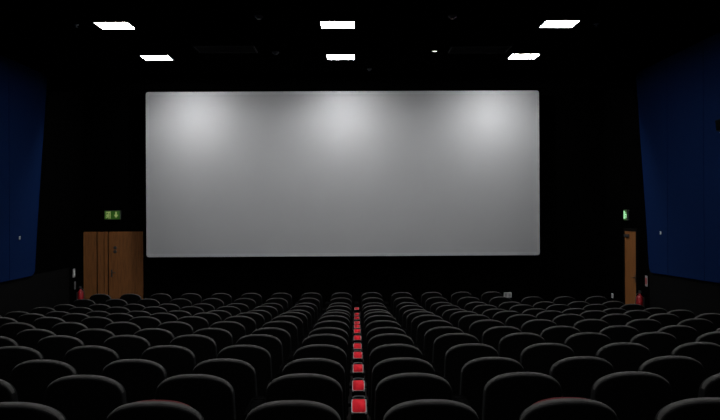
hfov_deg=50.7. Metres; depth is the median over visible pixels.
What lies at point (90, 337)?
chair
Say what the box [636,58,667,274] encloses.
wall panel
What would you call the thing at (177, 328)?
chair
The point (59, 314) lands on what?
chair
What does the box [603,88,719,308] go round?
wall
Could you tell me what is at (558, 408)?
chair
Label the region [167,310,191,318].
chair
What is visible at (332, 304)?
chair
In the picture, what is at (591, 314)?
chair
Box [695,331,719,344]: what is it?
chair
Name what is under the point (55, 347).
chair
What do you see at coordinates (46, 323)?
chair
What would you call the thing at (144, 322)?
chair
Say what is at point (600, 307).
chair
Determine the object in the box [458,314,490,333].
chair
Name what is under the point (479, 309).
chair
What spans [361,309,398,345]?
chair
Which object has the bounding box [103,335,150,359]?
chair
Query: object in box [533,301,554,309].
chair
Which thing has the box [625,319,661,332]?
chair
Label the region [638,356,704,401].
chair
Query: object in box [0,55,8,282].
wall panel
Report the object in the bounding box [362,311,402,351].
chair
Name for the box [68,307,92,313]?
chair
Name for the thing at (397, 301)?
chair
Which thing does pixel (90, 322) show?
chair
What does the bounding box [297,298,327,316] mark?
chair
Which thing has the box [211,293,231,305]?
chair
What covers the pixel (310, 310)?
chair
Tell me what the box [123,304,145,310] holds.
chair
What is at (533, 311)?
chair
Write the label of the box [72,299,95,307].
chair
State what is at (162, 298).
chair
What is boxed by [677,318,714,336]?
chair
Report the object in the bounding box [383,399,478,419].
chair
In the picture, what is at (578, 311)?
chair
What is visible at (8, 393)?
chair
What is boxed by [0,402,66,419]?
chair
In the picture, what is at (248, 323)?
chair
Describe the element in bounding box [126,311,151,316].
chair
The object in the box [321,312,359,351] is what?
chair
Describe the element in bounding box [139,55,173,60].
recessed light
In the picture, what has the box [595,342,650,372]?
chair
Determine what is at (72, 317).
chair
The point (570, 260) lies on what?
wall
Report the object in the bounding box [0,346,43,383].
chair
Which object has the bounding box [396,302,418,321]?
chair
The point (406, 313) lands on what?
chair
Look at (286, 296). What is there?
chair
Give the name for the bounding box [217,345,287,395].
chair
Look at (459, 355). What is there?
chair
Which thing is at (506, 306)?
chair
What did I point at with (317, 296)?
chair
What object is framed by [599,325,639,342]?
chair
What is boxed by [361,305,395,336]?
chair
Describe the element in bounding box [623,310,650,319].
chair
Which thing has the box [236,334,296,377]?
chair
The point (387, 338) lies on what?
chair
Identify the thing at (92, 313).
chair
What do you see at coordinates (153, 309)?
chair
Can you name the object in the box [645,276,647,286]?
safety sign
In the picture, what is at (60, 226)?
wall
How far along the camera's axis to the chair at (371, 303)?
13.85 m
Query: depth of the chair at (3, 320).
9.98 m
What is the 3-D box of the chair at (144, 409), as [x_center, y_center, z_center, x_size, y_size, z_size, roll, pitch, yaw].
[-0.878,1.330,3.644,0.622,0.948,0.566,0,0,0]
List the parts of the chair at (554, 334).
backrest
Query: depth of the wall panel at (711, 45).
13.80 m
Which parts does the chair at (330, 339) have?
backrest, armrest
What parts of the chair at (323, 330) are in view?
backrest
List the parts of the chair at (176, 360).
backrest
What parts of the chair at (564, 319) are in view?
backrest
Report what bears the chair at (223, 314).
on the floor
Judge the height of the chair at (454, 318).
0.948 m
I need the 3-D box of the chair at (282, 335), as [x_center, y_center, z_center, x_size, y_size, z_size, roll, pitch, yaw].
[-0.914,1.730,8.369,0.622,0.948,0.566,0,0,0]
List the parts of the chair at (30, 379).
backrest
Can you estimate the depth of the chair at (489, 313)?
11.94 m
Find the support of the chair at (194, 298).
on the floor
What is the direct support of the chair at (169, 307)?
on the floor
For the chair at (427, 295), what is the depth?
15.76 m
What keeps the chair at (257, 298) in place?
on the floor
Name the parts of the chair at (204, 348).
backrest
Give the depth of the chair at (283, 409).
3.38 m
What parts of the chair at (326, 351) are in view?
backrest, armrest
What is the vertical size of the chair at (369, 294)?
0.948 m
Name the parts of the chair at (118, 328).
backrest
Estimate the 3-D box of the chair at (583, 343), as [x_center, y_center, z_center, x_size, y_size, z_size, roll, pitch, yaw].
[2.221,1.629,7.433,0.622,0.948,0.566,0,0,0]
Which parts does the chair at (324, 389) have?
backrest, armrest, trim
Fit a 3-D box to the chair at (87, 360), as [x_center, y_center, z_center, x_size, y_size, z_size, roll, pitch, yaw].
[-2.156,1.582,6.452,0.622,0.948,0.566,0,0,0]
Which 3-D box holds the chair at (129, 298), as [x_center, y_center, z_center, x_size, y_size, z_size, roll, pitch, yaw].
[-4.713,2.205,15.987,0.622,0.948,0.566,0,0,0]
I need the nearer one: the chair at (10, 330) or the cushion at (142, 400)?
the cushion at (142, 400)
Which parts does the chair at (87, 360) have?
backrest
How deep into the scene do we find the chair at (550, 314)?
10.98 m
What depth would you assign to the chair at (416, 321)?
10.03 m
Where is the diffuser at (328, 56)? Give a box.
[327,55,353,58]
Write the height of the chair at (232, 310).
0.948 m
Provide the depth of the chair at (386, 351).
6.21 m
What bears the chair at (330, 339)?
on the floor
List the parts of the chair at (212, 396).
backrest, armrest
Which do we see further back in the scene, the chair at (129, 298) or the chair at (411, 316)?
the chair at (129, 298)
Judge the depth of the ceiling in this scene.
13.64 m
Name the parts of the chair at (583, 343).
backrest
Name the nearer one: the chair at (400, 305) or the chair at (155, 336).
the chair at (155, 336)
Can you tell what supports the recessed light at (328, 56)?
in the ceiling
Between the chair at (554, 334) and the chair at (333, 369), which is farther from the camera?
the chair at (554, 334)
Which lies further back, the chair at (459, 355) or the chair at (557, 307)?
the chair at (557, 307)
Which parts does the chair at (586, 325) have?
backrest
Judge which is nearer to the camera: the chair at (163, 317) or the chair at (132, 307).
the chair at (163, 317)
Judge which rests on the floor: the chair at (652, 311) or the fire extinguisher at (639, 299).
the chair at (652, 311)
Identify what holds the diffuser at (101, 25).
attached to the recessed light at (104, 25)
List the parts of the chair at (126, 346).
backrest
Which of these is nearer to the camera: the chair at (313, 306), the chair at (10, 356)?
the chair at (10, 356)
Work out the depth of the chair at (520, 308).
12.89 m
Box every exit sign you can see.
[104,210,120,219]
[623,210,628,219]
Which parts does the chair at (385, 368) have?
backrest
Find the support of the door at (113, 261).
in the wall at (570, 260)
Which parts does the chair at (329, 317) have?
backrest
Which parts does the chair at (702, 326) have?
backrest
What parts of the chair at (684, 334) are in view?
backrest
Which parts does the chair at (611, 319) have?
backrest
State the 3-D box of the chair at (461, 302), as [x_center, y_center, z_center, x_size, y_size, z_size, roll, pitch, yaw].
[2.178,2.167,15.072,0.622,0.948,0.566,0,0,0]
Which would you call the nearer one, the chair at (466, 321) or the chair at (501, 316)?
the chair at (466, 321)
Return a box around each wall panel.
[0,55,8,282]
[8,58,47,280]
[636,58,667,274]
[667,40,704,280]
[703,32,719,282]
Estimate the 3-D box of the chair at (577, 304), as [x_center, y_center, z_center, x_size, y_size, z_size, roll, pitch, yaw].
[4.062,2.140,14.129,0.622,0.948,0.566,0,0,0]
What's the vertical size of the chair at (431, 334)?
0.948 m
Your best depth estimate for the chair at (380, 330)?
8.11 m
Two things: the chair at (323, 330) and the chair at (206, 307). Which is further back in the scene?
the chair at (206, 307)
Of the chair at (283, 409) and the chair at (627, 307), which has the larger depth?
the chair at (627, 307)
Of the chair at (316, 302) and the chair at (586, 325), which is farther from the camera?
the chair at (316, 302)
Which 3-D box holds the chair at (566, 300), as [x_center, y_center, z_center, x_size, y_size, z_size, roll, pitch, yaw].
[4.056,2.158,15.084,0.622,0.948,0.566,0,0,0]
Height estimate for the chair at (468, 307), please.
0.948 m
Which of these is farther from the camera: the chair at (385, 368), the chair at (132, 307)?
the chair at (132, 307)
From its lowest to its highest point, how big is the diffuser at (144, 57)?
0.012 m
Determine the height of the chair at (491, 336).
0.948 m
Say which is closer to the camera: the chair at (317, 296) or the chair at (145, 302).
the chair at (145, 302)
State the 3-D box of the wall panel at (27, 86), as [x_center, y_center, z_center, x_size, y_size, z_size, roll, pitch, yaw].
[-7.197,-0.826,16.495,0.070,4.540,1.962,0,0,0]
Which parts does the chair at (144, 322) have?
backrest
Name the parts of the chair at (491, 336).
backrest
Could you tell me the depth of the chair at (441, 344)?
7.17 m
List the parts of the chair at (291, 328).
backrest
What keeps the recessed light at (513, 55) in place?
in the ceiling
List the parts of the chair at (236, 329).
backrest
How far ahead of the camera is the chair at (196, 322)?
10.00 m
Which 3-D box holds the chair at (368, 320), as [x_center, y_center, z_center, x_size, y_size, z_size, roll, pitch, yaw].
[0.327,1.861,10.286,0.622,0.948,0.566,0,0,0]
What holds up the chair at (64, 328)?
on the floor
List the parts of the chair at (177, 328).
backrest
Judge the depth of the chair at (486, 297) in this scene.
15.77 m
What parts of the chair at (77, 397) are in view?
backrest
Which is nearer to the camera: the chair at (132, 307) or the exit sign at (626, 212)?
the chair at (132, 307)
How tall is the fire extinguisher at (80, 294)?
0.572 m
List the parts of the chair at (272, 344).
backrest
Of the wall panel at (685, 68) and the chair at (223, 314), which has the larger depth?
the wall panel at (685, 68)
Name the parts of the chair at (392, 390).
backrest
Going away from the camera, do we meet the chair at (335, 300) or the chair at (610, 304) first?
the chair at (610, 304)
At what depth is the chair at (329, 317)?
10.02 m
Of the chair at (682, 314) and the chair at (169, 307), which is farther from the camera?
the chair at (169, 307)
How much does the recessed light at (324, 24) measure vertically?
0.020 m
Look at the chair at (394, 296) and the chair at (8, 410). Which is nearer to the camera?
the chair at (8, 410)
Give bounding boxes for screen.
[146,90,539,256]
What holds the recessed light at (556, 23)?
in the ceiling
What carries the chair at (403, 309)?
on the floor
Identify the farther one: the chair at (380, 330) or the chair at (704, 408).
the chair at (380, 330)
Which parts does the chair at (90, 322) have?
backrest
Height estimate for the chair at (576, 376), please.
0.948 m
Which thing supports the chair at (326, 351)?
on the floor
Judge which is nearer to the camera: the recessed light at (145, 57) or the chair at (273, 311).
the chair at (273, 311)
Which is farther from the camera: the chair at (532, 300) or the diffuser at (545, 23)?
the chair at (532, 300)
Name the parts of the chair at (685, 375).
backrest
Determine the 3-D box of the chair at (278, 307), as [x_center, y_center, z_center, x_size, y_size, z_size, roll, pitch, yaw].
[-1.572,2.168,14.095,0.622,0.948,0.566,0,0,0]
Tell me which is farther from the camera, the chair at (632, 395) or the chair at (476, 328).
the chair at (476, 328)
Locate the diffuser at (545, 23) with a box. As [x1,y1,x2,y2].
[541,21,577,26]
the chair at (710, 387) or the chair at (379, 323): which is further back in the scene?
the chair at (379, 323)
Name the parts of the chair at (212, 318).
backrest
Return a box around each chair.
[0,317,17,326]
[0,322,35,339]
[0,336,18,346]
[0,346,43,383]
[0,379,17,401]
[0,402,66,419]
[5,311,28,319]
[11,359,77,404]
[15,329,55,349]
[17,313,45,324]
[30,307,55,315]
[32,317,65,330]
[36,335,84,361]
[45,311,69,317]
[45,375,154,419]
[51,322,88,336]
[53,304,74,311]
[61,313,89,322]
[64,346,119,375]
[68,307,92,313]
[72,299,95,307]
[74,328,115,345]
[81,317,112,328]
[86,311,109,316]
[88,304,109,310]
[89,294,111,303]
[101,359,166,403]
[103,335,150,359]
[104,322,140,335]
[105,299,127,306]
[105,307,129,313]
[106,313,133,321]
[106,400,203,419]
[120,294,141,303]
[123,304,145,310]
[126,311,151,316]
[129,316,161,328]
[134,328,174,346]
[137,299,159,306]
[140,345,195,377]
[142,306,167,313]
[149,313,177,322]
[150,293,171,304]
[155,374,264,419]
[157,304,180,311]
[157,321,193,336]
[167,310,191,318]
[169,298,191,307]
[169,334,216,364]
[176,316,208,331]
[180,293,201,305]
[180,306,203,315]
[192,358,275,419]
[193,303,214,311]
[193,312,221,326]
[193,328,232,355]
[201,298,223,309]
[209,310,231,320]
[209,321,245,344]
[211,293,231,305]
[216,306,240,315]
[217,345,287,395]
[224,316,255,334]
[227,303,248,312]
[233,298,255,310]
[236,312,264,328]
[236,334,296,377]
[241,293,261,306]
[245,400,340,419]
[248,310,271,322]
[251,327,301,362]
[253,306,277,318]
[261,303,283,315]
[261,321,307,350]
[265,373,366,419]
[266,298,287,312]
[271,293,297,310]
[271,315,312,342]
[279,312,315,334]
[282,358,364,419]
[287,310,317,328]
[289,306,320,324]
[293,344,363,415]
[295,303,323,321]
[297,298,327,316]
[301,293,329,314]
[302,334,362,395]
[308,327,361,381]
[313,320,360,368]
[317,315,360,357]
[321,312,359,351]
[324,309,359,345]
[326,305,359,336]
[328,303,358,331]
[329,298,358,327]
[331,292,358,319]
[359,292,388,317]
[360,297,390,326]
[361,302,392,333]
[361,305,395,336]
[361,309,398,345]
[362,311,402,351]
[363,315,406,357]
[363,320,412,368]
[364,327,418,382]
[365,333,427,395]
[367,344,438,416]
[371,357,452,419]
[374,373,470,419]
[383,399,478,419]
[391,292,418,312]
[393,297,415,316]
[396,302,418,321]
[399,305,423,323]
[402,309,425,328]
[406,311,434,334]
[411,315,442,341]
[416,320,452,349]
[421,292,441,309]
[424,326,463,361]
[425,297,447,311]
[430,302,452,313]
[432,333,478,376]
[435,305,460,317]
[442,309,465,321]
[444,343,498,394]
[449,311,476,327]
[451,292,471,305]
[457,297,479,308]
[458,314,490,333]
[459,357,524,419]
[464,302,486,310]
[469,320,504,343]
[472,305,496,314]
[481,292,502,304]
[481,326,521,351]
[482,308,505,319]
[482,372,563,419]
[489,297,511,307]
[492,311,519,324]
[498,302,519,310]
[498,333,545,362]
[505,314,536,329]
[509,304,533,313]
[519,397,617,419]
[520,319,556,334]
[520,343,574,374]
[521,296,543,305]
[521,308,545,315]
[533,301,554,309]
[535,310,563,320]
[540,326,580,343]
[546,304,570,311]
[549,356,614,398]
[552,314,584,326]
[553,296,575,304]
[562,308,585,314]
[564,332,611,356]
[568,301,588,307]
[573,319,609,332]
[579,310,607,318]
[582,304,607,310]
[585,296,607,303]
[590,371,673,419]
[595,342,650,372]
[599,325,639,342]
[600,314,632,325]
[602,301,623,307]
[603,308,626,313]
[620,304,644,310]
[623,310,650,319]
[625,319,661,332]
[630,332,677,358]
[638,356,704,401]
[644,308,666,314]
[647,313,680,327]
[654,397,719,419]
[657,325,697,345]
[667,310,694,320]
[670,342,719,379]
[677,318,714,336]
[694,313,719,330]
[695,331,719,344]
[698,373,719,397]
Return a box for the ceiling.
[0,0,719,91]
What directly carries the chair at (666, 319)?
on the floor
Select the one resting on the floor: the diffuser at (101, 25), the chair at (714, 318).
the chair at (714, 318)
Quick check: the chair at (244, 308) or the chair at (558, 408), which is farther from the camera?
the chair at (244, 308)
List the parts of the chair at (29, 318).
backrest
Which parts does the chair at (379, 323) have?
backrest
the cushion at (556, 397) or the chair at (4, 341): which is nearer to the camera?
the cushion at (556, 397)
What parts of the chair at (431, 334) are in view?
backrest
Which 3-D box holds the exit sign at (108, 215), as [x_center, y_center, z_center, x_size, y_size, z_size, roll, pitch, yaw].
[-6.483,0.133,19.923,0.424,0.239,0.078,0,0,0]
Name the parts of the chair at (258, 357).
backrest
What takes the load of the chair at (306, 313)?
on the floor
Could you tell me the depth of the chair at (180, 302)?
14.77 m
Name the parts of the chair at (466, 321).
backrest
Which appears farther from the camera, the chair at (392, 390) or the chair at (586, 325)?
the chair at (586, 325)
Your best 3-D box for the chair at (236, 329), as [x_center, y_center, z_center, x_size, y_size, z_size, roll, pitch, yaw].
[-1.546,1.801,9.320,0.622,0.948,0.566,0,0,0]
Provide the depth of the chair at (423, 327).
9.08 m
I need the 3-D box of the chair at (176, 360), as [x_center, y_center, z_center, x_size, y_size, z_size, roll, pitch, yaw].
[-1.530,1.579,6.455,0.622,0.948,0.566,0,0,0]
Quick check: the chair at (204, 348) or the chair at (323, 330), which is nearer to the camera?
the chair at (204, 348)
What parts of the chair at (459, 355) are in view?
backrest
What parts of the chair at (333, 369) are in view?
backrest, armrest, trim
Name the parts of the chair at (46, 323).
backrest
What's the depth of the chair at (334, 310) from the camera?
11.95 m
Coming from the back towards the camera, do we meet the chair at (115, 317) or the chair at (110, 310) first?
the chair at (110, 310)
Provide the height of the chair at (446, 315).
0.948 m
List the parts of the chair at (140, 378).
backrest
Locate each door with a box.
[83,232,143,298]
[623,228,638,304]
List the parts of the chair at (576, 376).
backrest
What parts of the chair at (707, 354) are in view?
backrest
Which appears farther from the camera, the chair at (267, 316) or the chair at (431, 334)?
the chair at (267, 316)
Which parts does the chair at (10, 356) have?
backrest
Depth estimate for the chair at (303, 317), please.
10.98 m
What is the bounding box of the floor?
[347,311,370,419]
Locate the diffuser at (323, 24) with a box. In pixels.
[321,22,353,27]
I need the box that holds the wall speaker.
[715,119,719,131]
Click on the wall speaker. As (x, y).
(717, 122)
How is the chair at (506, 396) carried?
on the floor
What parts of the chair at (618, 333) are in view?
backrest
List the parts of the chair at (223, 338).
backrest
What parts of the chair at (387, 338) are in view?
backrest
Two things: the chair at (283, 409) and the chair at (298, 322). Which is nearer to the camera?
the chair at (283, 409)
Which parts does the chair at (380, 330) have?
backrest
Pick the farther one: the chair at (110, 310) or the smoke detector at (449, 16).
the chair at (110, 310)
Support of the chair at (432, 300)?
on the floor
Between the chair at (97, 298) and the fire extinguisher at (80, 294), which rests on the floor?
the chair at (97, 298)
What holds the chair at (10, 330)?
on the floor
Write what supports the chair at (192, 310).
on the floor
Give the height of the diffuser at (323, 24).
0.012 m
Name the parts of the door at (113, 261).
frame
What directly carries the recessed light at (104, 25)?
in the ceiling
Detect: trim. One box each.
[0,268,68,316]
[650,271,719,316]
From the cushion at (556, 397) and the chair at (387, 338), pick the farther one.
the chair at (387, 338)
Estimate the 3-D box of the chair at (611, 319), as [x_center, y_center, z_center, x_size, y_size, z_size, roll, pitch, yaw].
[3.457,1.845,10.305,0.622,0.948,0.566,0,0,0]
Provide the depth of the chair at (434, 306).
13.85 m
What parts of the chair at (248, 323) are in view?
backrest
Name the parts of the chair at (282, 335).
backrest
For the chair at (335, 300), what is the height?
0.948 m
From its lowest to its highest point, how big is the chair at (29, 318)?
0.948 m
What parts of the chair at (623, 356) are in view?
backrest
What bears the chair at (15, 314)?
on the floor
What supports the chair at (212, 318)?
on the floor
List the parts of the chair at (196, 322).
backrest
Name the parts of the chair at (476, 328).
backrest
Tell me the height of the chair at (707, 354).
0.948 m
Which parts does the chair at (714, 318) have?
backrest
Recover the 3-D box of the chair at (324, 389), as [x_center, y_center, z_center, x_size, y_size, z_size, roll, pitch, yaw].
[-0.267,1.401,4.553,0.622,0.948,0.566,0,0,0]
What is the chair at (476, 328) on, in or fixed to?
on the floor
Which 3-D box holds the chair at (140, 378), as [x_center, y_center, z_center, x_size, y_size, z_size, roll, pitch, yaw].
[-1.524,1.505,5.500,0.622,0.948,0.566,0,0,0]
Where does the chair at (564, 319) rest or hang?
on the floor
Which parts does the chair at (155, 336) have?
backrest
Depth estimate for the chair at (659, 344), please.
7.17 m
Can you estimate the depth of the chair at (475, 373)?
5.26 m
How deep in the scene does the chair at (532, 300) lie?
14.81 m
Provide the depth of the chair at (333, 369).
5.25 m
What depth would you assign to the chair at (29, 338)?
8.09 m
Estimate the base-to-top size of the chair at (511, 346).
0.948 m
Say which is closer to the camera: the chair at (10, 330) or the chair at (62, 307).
the chair at (10, 330)
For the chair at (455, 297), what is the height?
0.948 m
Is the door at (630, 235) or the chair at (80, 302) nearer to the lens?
the chair at (80, 302)
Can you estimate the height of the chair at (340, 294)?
0.948 m
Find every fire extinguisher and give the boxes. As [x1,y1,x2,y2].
[76,286,84,299]
[635,290,644,307]
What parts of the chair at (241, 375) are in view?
backrest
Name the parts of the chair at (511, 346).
backrest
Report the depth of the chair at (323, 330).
8.12 m
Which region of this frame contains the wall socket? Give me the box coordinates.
[504,292,511,296]
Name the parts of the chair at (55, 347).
backrest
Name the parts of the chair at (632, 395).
backrest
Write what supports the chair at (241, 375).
on the floor
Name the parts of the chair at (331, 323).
backrest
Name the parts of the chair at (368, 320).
backrest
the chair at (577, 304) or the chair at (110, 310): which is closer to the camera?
the chair at (110, 310)
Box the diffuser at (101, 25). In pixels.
[95,23,133,28]
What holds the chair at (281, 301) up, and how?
on the floor
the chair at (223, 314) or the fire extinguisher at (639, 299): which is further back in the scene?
the fire extinguisher at (639, 299)
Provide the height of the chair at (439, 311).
0.948 m
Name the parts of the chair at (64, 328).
backrest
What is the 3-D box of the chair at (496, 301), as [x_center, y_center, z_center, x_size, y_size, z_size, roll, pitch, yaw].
[2.804,2.164,15.076,0.622,0.948,0.566,0,0,0]
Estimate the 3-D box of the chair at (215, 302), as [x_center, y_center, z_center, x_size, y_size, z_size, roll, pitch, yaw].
[-2.829,2.192,15.043,0.622,0.948,0.566,0,0,0]
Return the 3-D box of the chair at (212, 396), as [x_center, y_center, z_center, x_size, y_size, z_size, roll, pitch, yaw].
[-0.893,1.405,4.549,0.622,0.948,0.566,0,0,0]
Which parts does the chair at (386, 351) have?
backrest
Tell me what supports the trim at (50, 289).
attached to the wall at (60, 226)
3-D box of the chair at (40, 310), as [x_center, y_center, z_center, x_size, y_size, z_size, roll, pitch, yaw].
[-5.373,2.120,13.116,0.724,0.950,0.568,0,0,0]
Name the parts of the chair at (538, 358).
backrest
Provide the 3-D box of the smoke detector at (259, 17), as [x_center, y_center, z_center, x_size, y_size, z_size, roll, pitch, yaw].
[-1.631,-3.106,12.269,0.140,0.056,0.140,0,0,0]
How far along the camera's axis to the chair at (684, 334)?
8.13 m
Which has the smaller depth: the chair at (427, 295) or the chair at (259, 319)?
the chair at (259, 319)
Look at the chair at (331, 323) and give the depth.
9.07 m
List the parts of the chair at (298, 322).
backrest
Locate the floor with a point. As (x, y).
(351, 377)
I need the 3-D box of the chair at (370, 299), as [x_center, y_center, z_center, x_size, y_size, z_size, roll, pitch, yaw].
[0.300,2.177,15.061,0.622,0.948,0.566,0,0,0]
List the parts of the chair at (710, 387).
backrest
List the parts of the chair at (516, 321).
backrest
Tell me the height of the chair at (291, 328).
0.948 m
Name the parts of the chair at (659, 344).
backrest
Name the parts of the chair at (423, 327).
backrest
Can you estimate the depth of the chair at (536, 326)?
9.07 m
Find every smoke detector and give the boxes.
[255,15,262,19]
[448,15,456,18]
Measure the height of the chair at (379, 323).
0.948 m
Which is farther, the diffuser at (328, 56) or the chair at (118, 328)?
the diffuser at (328, 56)
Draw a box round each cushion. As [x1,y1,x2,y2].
[137,400,190,406]
[532,397,585,404]
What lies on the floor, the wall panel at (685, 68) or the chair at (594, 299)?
the chair at (594, 299)
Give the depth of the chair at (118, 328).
9.05 m
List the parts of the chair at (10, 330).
backrest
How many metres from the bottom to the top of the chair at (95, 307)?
0.948 m
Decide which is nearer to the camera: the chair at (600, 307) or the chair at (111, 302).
the chair at (600, 307)
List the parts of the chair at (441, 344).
backrest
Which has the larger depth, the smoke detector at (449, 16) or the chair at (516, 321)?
the smoke detector at (449, 16)
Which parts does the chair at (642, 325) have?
backrest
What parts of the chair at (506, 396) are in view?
backrest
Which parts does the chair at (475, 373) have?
backrest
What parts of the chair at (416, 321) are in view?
backrest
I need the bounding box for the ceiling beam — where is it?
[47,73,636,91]
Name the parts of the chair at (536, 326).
backrest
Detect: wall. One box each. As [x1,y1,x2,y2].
[33,90,83,304]
[83,90,603,310]
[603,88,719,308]
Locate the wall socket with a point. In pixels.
(506, 294)
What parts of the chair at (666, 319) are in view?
backrest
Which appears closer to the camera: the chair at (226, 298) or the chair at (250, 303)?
the chair at (250, 303)
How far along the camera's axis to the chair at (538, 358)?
6.21 m
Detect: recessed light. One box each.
[92,21,136,29]
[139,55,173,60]
[319,20,354,28]
[326,54,354,59]
[507,53,540,58]
[538,19,580,27]
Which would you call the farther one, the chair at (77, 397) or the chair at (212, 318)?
the chair at (212, 318)
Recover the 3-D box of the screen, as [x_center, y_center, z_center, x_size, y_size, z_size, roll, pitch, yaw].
[-0.434,-0.926,19.696,10.034,4.209,0.604,0,0,0]
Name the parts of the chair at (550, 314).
backrest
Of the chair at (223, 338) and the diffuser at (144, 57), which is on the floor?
the chair at (223, 338)
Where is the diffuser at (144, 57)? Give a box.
[141,56,171,59]
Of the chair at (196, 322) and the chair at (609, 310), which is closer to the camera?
the chair at (196, 322)
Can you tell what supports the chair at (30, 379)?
on the floor
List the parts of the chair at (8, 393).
backrest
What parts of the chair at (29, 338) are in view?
backrest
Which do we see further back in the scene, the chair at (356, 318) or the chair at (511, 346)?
the chair at (356, 318)
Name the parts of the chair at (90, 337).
backrest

